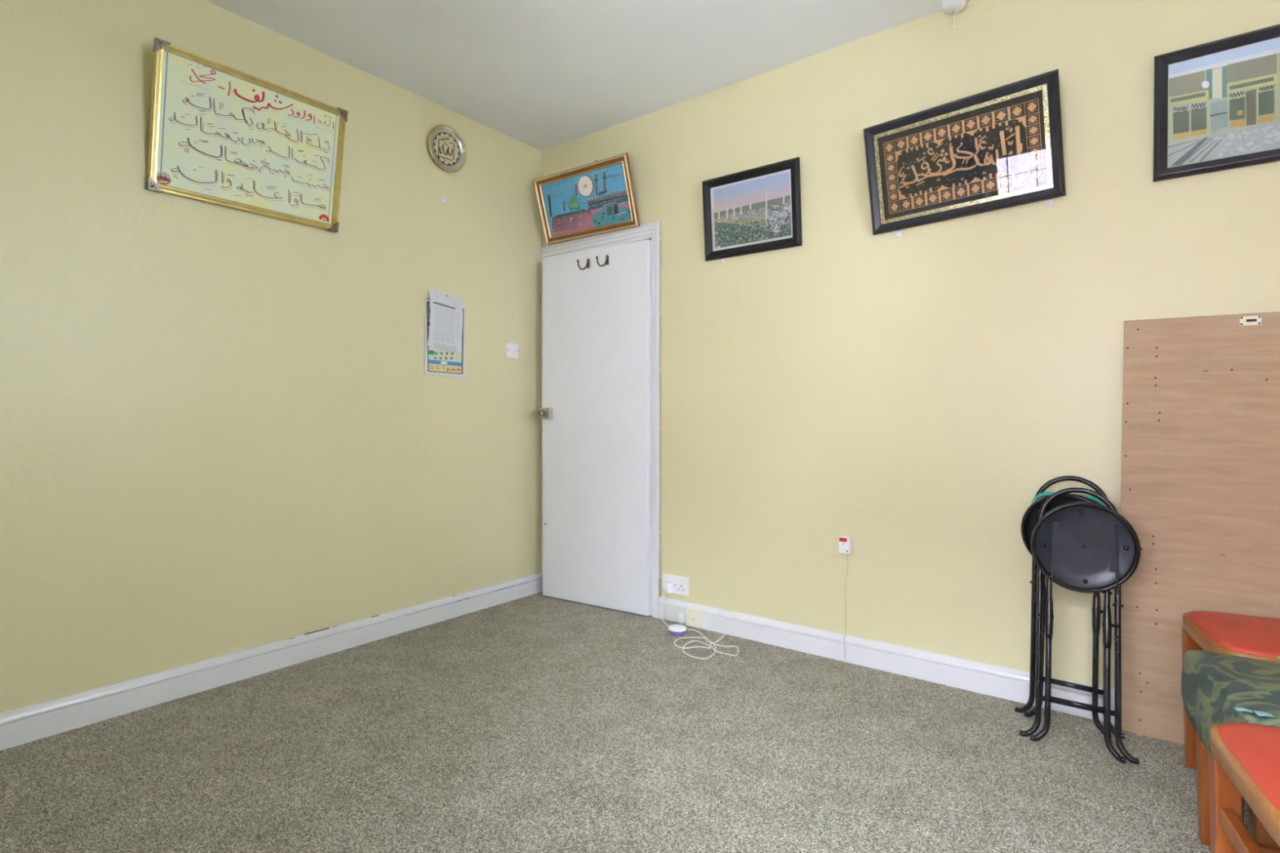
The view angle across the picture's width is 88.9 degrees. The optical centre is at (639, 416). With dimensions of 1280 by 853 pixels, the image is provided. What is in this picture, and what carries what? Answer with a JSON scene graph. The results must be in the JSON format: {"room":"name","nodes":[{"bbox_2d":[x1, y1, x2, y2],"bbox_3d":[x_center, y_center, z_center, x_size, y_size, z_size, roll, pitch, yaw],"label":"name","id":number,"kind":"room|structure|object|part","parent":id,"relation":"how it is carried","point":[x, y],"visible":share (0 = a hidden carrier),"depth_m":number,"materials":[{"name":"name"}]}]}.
{"room":"prayer room","nodes":[
{"label":"prayer room","id":0,"kind":"room"},
{"bbox_2d":[0,0,542,713],"bbox_3d":[-1.634,-0.262,2.415,0.140,2.600,3.370,0,0,37],"label":"wall","id":1,"kind":"structure","parent":0,"point":[224,430],"depth_m":2.42,"materials":[{"name":"yellow paint"}]},
{"bbox_2d":[146,37,347,232],"bbox_3d":[-1.444,-1.017,2.457,0.106,0.489,0.660,0,0,37],"label":"framed piece","id":2,"kind":"object","parent":1,"relation":"attached to","point":[222,135],"visible":1,"depth_m":2.42,"materials":[{"name":"white paper"}]},
{"bbox_2d":[0,572,542,750],"bbox_3d":[-1.495,0.934,2.466,0.018,0.108,3.119,0,0,37],"label":"baseboard","id":3,"kind":"structure","parent":1,"relation":"attached to","point":[29,723],"depth_m":2.42,"materials":[{"name":"white paint"}]},
{"bbox_2d":[440,196,445,204],"bbox_3d":[-0.956,-1.056,3.178,0.009,0.035,0.026,0,0,37],"label":"hook","id":4,"kind":"object","parent":1,"relation":"attached to","point":[442,198],"visible":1,"depth_m":3.18,"materials":[{"name":"white plastic"}]},
{"bbox_2d":[424,288,465,377],"bbox_3d":[-0.946,-0.401,3.184,0.023,0.412,0.233,0,0,35],"label":"wall calendar","id":5,"kind":"object","parent":1,"relation":"attached to","point":[445,313],"visible":1,"depth_m":3.17,"materials":[{"name":"paper"}]},
{"bbox_2d":[428,124,466,172],"bbox_3d":[-0.940,-1.302,3.175,0.037,0.216,0.216,0,0,37],"label":"round plaque","id":6,"kind":"object","parent":1,"relation":"attached to","point":[446,148],"visible":1,"depth_m":3.18,"materials":[{"name":"gold metal"}]},
{"bbox_2d":[506,342,518,359],"bbox_3d":[-0.688,-0.357,3.524,0.014,0.084,0.086,0,0,37],"label":"light switch","id":7,"kind":"object","parent":1,"relation":"attached to","point":[512,348],"visible":1,"depth_m":3.52,"materials":[{"name":"white plastic"}]},
{"bbox_2d":[204,0,969,151],"bbox_3d":[-0.059,-1.552,1.297,4.000,0.080,3.510,0,0,37],"label":"ceiling","id":8,"kind":"structure","parent":0,"point":[543,75],"depth_m":2.64,"materials":[{"name":"white paint"}]},
{"bbox_2d":[942,0,966,34],"bbox_3d":[1.130,-1.440,2.343,0.083,0.142,0.083,0,0,37],"label":"switch","id":9,"kind":"object","parent":8,"relation":"attached to","point":[949,6],"visible":1,"depth_m":2.33,"materials":[{"name":"beige plastic"}]},
{"bbox_3d":[1.129,-1.417,2.344,0.013,0.095,0.009,0,0,37],"label":"pull cord","id":10,"kind":"part","parent":9,"relation":"part of","materials":[{"name":"beige plastic"}]},
{"bbox_2d":[0,591,1279,852],"bbox_3d":[-0.059,1.014,1.297,4.000,0.050,3.510,0,0,37],"label":"floor","id":11,"kind":"structure","parent":0,"point":[538,722],"depth_m":1.86,"materials":[{"name":"grey carpet"}]},
{"bbox_2d":[668,623,686,635],"bbox_3d":[0.171,0.972,2.976,0.082,0.033,0.082,0,0,37],"label":"round device","id":12,"kind":"object","parent":11,"relation":"on","point":[677,629],"visible":1,"depth_m":2.95,"materials":[{"name":"plastic"}]},
{"bbox_2d":[673,629,738,659],"bbox_3d":[0.276,0.983,2.838,0.259,0.008,0.362,0,0,-9],"label":"lead","id":13,"kind":"object","parent":11,"relation":"on","point":[704,637],"visible":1,"depth_m":2.79,"materials":[{"name":"white plastic"}]},
{"bbox_2d":[1014,475,1124,738],"bbox_3d":[1.387,0.590,2.109,0.294,0.789,0.136,0,0,40],"label":"folding stool","id":14,"kind":"object","parent":11,"relation":"on","point":[1030,517],"visible":0.47,"depth_m":2.13,"materials":[{"name":"black metal"}]},
{"bbox_3d":[1.307,0.721,2.152,0.054,0.526,0.041,0,-7,39],"label":"leg","id":15,"kind":"part","parent":14,"relation":"part of","materials":[{"name":"black metal"}]},
{"bbox_3d":[1.378,0.379,2.094,0.026,0.276,0.276,-13,9,-44],"label":"seat","id":16,"kind":"part","parent":14,"relation":"part of","materials":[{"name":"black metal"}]},
{"bbox_2d":[1031,492,1106,506],"bbox_3d":[1.395,0.375,2.110,0.030,0.263,0.262,-13,9,-44],"label":"cushion","id":17,"kind":"object","parent":14,"relation":"on","point":[1058,501],"depth_m":2.10,"materials":[{"name":"teal fabric"}]},
{"bbox_3d":[1.444,0.721,2.039,0.054,0.526,0.041,0,-7,39],"label":"leg","id":18,"kind":"part","parent":14,"relation":"part of","materials":[{"name":"black metal"}]},
{"bbox_2d":[1019,487,1140,764],"bbox_3d":[1.330,0.603,1.978,0.300,0.761,0.191,0,0,35],"label":"folding stool","id":19,"kind":"object","parent":11,"relation":"on","point":[1081,547],"visible":1,"depth_m":1.96,"materials":[{"name":"black metal"}]},
{"bbox_3d":[1.240,0.723,2.010,0.054,0.526,0.041,0,-11,35],"label":"leg","id":20,"kind":"part","parent":19,"relation":"part of","materials":[{"name":"black metal"}]},
{"bbox_3d":[1.336,0.392,1.965,0.276,0.276,0.026,0,2,26],"label":"seat","id":21,"kind":"part","parent":19,"relation":"part of","materials":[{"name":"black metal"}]},
{"bbox_3d":[1.384,0.723,1.907,0.054,0.526,0.041,0,-11,35],"label":"leg","id":22,"kind":"part","parent":19,"relation":"part of","materials":[{"name":"black metal"}]},
{"bbox_2d":[1120,311,1279,744],"bbox_3d":[1.840,0.348,1.825,0.800,1.291,0.017,1,0,37],"label":"plywood sheet","id":23,"kind":"object","parent":11,"relation":"on","point":[1200,481],"visible":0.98,"depth_m":1.96,"materials":[{"name":"beige wood"}]},
{"bbox_3d":[1.764,-0.277,1.885,0.046,0.027,0.003,1,0,37],"label":"keyhole plate","id":24,"kind":"part","parent":23,"relation":"part of","materials":[{"name":"white metal"}]},
{"bbox_2d":[1181,610,1279,821],"bbox_3d":[1.670,0.584,1.598,0.474,0.810,0.378,0,0,27],"label":"wooden chair","id":25,"kind":"object","parent":11,"relation":"on","point":[1253,637],"visible":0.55,"depth_m":1.68,"materials":[{"name":"red leather"}]},
{"bbox_3d":[1.558,0.797,1.840,0.040,0.382,0.040,0,0,27],"label":"leg","id":26,"kind":"part","parent":25,"relation":"part of","materials":[{"name":"orange wood"}]},
{"bbox_3d":[1.637,0.576,1.615,0.400,0.042,0.378,0,0,27],"label":"seat frame","id":27,"kind":"part","parent":25,"relation":"part of","materials":[{"name":"brown wood"}]},
{"bbox_2d":[1195,731,1279,847],"bbox_3d":[1.428,0.584,1.271,0.474,0.810,0.378,0,0,27],"label":"wooden chair","id":28,"kind":"object","parent":11,"relation":"on","point":[1257,830],"visible":0.06,"depth_m":1.50,"materials":[{"name":"brown wood"}]},
{"bbox_3d":[1.316,0.797,1.513,0.040,0.382,0.040,0,0,27],"label":"leg","id":29,"kind":"part","parent":28,"relation":"part of","materials":[{"name":"orange wood"}]},
{"bbox_2d":[1181,649,1279,822],"bbox_3d":[1.366,0.668,1.266,0.416,0.294,0.397,0,0,27],"label":"cloth","id":30,"kind":"object","parent":28,"relation":"on","point":[1213,683],"visible":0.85,"depth_m":1.35,"materials":[{"name":"green fabric"}]},
{"bbox_2d":[1233,706,1253,712],"bbox_3d":[1.114,0.541,1.205,0.025,0.004,0.012,0,0,20],"label":"paper scrap","id":31,"kind":"object","parent":30,"relation":"on","point":[1237,708],"visible":1,"depth_m":1.20,"materials":[{"name":"paper"}]},
{"bbox_2d":[1253,710,1275,717],"bbox_3d":[1.135,0.540,1.185,0.025,0.004,0.020,0,0,23],"label":"paper scrap","id":32,"kind":"object","parent":30,"relation":"on","point":[1258,713],"visible":1,"depth_m":1.18,"materials":[{"name":"paper"}]},
{"bbox_3d":[1.166,0.797,1.220,0.040,0.382,0.040,0,0,27],"label":"leg","id":33,"kind":"part","parent":28,"relation":"part of","materials":[{"name":"orange wood"}]},
{"bbox_2d":[1208,722,1279,852],"bbox_3d":[1.161,0.584,0.927,0.474,0.810,0.378,0,0,27],"label":"wooden chair","id":34,"kind":"object","parent":11,"relation":"on","point":[1244,757],"visible":1,"depth_m":1.09,"materials":[{"name":"red wood"}]},
{"bbox_3d":[1.049,0.797,1.169,0.040,0.382,0.040,0,0,27],"label":"leg","id":35,"kind":"part","parent":34,"relation":"part of","materials":[{"name":"orange wood"}]},
{"bbox_2d":[542,0,1279,689],"bbox_3d":[0.965,-0.262,2.635,4.000,2.600,0.140,0,0,37],"label":"wall","id":36,"kind":"structure","parent":0,"point":[909,397],"depth_m":2.47,"materials":[{"name":"yellow paint"}]},
{"bbox_2d":[537,239,651,616],"bbox_3d":[-0.255,0.054,3.388,0.693,1.856,0.102,0,0,33],"label":"door","id":37,"kind":"structure","parent":36,"relation":"in","point":[595,413],"depth_m":3.39,"materials":[{"name":"white paint"}]},
{"bbox_3d":[-0.535,-0.018,3.529,0.034,0.034,0.030,0,0,33],"label":"latch knob","id":38,"kind":"part","parent":37,"relation":"part of","materials":[{"name":"gold metal"}]},
{"bbox_2d":[540,221,659,617],"bbox_3d":[-0.189,0.015,3.507,0.818,1.948,0.159,0,0,37],"label":"trim","id":39,"kind":"structure","parent":36,"relation":"attached to","point":[648,231],"depth_m":3.23,"materials":[{"name":"white paint"}]},
{"bbox_2d":[533,152,639,244],"bbox_3d":[-0.292,-1.122,3.411,0.648,0.346,0.123,0,0,37],"label":"picture","id":40,"kind":"object","parent":39,"relation":"on","point":[597,197],"visible":1,"depth_m":3.40,"materials":[{"name":"blue paper"}]},
{"bbox_2d":[577,175,593,196],"bbox_3d":[-0.282,-1.194,3.379,0.107,0.103,0.036,0,0,37],"label":"clock","id":41,"kind":"object","parent":40,"relation":"on","point":[584,183],"depth_m":3.38,"materials":[{"name":"white metal"}]},
{"bbox_2d":[541,163,631,236],"bbox_3d":[-0.288,-1.123,3.416,0.572,0.276,0.006,1,18,37],"label":"print","id":42,"kind":"object","parent":40,"relation":"attached to","point":[597,197],"depth_m":3.40},
{"bbox_2d":[659,222,662,595],"bbox_3d":[0.102,-0.039,3.203,0.010,1.835,0.008,0,0,37],"label":"door frame","id":43,"kind":"structure","parent":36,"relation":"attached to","point":[660,238],"depth_m":3.20,"materials":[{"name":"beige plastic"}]},
{"bbox_2d":[662,573,688,595],"bbox_3d":[0.171,0.810,3.147,0.146,0.086,0.014,0,0,37],"label":"double socket","id":44,"kind":"object","parent":36,"relation":"attached to","point":[680,584],"visible":0.86,"depth_m":3.13,"materials":[{"name":"white plastic"}]},
{"bbox_2d":[662,581,672,593],"bbox_3d":[0.126,0.825,3.148,0.048,0.052,0.044,0,0,37],"label":"plug","id":45,"kind":"object","parent":44,"relation":"attached to","point":[667,587],"visible":1,"depth_m":3.14,"materials":[{"name":"white plastic"}]},
{"bbox_2d":[662,593,669,626],"bbox_3d":[0.131,0.918,3.089,0.022,0.140,0.161,0,0,-9],"label":"lead","id":46,"kind":"object","parent":45,"relation":"attached to","point":[666,593],"visible":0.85,"depth_m":3.16,"materials":[{"name":"white plastic"}]},
{"bbox_2d":[665,603,687,624],"bbox_3d":[0.167,0.944,3.114,0.122,0.077,0.034,0,0,37],"label":"socket","id":47,"kind":"object","parent":36,"relation":"attached to","point":[673,613],"visible":1,"depth_m":3.12,"materials":[{"name":"white plastic"}]},
{"bbox_2d":[702,157,802,261],"bbox_3d":[0.483,-0.904,2.879,0.474,0.365,0.052,0,0,37],"label":"picture","id":48,"kind":"object","parent":36,"relation":"attached to","point":[757,210],"visible":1,"depth_m":2.87,"materials":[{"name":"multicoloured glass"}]},
{"bbox_2d":[710,168,792,251],"bbox_3d":[0.487,-0.904,2.885,0.404,0.295,0.006,0,5,37],"label":"print","id":49,"kind":"object","parent":48,"relation":"attached to","point":[752,210],"depth_m":2.88},
{"bbox_2d":[838,535,852,554],"bbox_3d":[0.828,0.518,2.632,0.046,0.067,0.032,0,0,37],"label":"switch","id":50,"kind":"object","parent":36,"relation":"attached to","point":[845,543],"visible":1,"depth_m":2.62,"materials":[{"name":"white plastic"}]},
{"bbox_2d":[844,554,848,659],"bbox_3d":[0.831,0.763,2.634,0.015,0.426,0.022,0,0,37],"label":"wire","id":51,"kind":"object","parent":50,"relation":"hanging from","point":[846,554],"visible":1,"depth_m":2.64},
{"bbox_2d":[657,596,1114,724],"bbox_3d":[1.244,0.936,2.322,2.896,0.105,0.018,0,0,37],"label":"baseboard","id":52,"kind":"structure","parent":36,"relation":"attached to","point":[1007,683],"depth_m":2.52,"materials":[{"name":"white paint"}]},
{"bbox_2d":[685,608,702,628],"bbox_3d":[0.255,0.944,3.054,0.082,0.079,0.023,0,0,37],"label":"junction box","id":53,"kind":"object","parent":52,"relation":"attached to","point":[694,618],"visible":1,"depth_m":3.04,"materials":[{"name":"beige plastic"}]},
{"bbox_2d":[894,231,901,237],"bbox_3d":[0.994,-0.704,2.516,0.022,0.020,0.014,0,0,37],"label":"clip","id":54,"kind":"object","parent":36,"relation":"attached to","point":[897,234],"visible":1,"depth_m":2.52,"materials":[{"name":"white plastic"}]},
{"bbox_2d":[863,69,1066,235],"bbox_3d":[1.141,-0.926,2.349,0.652,0.423,0.089,0,0,38],"label":"framed calligraphy picture","id":55,"kind":"object","parent":36,"relation":"attached to","point":[1002,147],"visible":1,"depth_m":2.33,"materials":[{"name":"fabric"}]},
{"bbox_2d":[1045,200,1053,207],"bbox_3d":[1.389,-0.725,2.214,0.022,0.020,0.014,0,0,37],"label":"clip","id":56,"kind":"object","parent":36,"relation":"attached to","point":[1048,203],"visible":1,"depth_m":2.21,"materials":[{"name":"white plastic"}]},
{"bbox_2d":[1153,24,1279,182],"bbox_3d":[1.823,-0.926,1.863,0.563,0.388,0.035,0,0,37],"label":"picture","id":57,"kind":"object","parent":36,"relation":"attached to","point":[1216,107],"visible":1,"depth_m":1.95,"materials":[{"name":"multicoloured paper"}]}
]}

